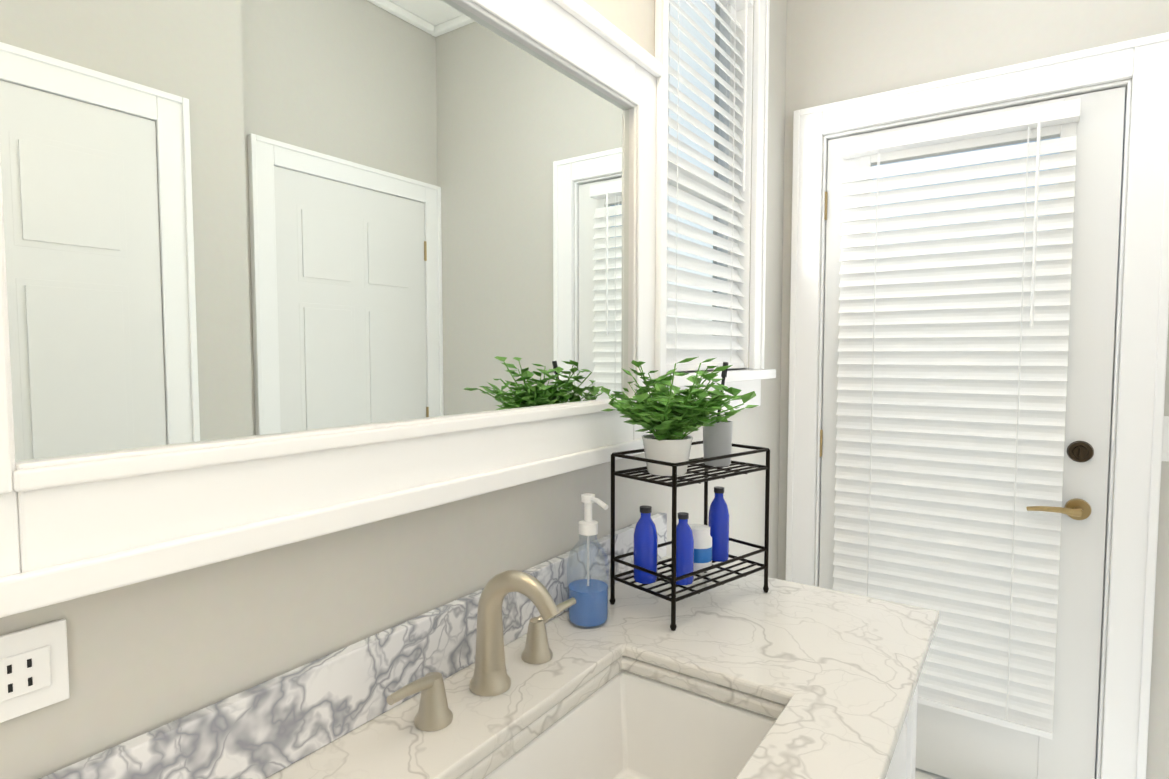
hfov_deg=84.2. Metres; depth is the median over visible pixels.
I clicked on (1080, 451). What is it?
door lock
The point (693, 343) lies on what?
window
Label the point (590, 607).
soap dispenser
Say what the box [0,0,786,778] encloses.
wall
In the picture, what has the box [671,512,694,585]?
bottle
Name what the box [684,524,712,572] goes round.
jar
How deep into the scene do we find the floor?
2.02 m
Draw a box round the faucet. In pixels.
[386,570,576,731]
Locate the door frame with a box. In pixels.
[786,32,1168,778]
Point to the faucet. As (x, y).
(504, 693)
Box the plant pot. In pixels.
[702,419,732,466]
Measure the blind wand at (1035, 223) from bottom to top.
0.555 m
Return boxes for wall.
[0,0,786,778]
[777,0,1168,778]
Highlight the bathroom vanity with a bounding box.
[891,696,916,778]
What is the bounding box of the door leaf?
[819,87,1125,778]
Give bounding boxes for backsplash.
[39,512,666,778]
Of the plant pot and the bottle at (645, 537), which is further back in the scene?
the plant pot
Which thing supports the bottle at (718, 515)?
on the storage rack
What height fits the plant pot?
0.085 m
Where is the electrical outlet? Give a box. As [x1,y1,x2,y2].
[0,619,69,722]
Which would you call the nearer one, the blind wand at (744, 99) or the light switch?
the light switch
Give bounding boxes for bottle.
[633,505,657,583]
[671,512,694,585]
[707,486,729,561]
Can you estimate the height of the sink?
0.162 m
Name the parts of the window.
left window blind rails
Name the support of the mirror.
attached to the wall at (150, 654)
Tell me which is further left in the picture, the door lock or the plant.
the plant
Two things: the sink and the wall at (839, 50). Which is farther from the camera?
the wall at (839, 50)
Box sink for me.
[393,668,804,778]
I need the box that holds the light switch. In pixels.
[1162,416,1168,461]
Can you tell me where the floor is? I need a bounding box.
[915,767,949,778]
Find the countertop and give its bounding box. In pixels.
[239,552,938,778]
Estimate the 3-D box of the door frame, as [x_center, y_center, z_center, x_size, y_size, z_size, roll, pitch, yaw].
[1.112,0.152,1.964,0.950,2.115,0.171,2,4,34]
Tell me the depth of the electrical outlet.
0.55 m
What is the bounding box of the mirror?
[0,0,667,617]
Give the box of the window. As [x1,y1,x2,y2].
[655,0,775,414]
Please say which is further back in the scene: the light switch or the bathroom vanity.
the light switch
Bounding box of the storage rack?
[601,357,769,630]
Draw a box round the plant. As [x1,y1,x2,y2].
[601,357,759,475]
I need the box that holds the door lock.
[1067,441,1093,461]
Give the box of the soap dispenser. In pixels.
[567,493,608,628]
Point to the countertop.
(791, 680)
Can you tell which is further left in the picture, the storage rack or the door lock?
the storage rack
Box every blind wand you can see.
[742,0,746,191]
[1030,119,1040,326]
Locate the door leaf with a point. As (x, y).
(951, 745)
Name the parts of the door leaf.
back door hinges, back door blind rails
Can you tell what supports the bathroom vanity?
on the floor
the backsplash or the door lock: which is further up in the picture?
the door lock

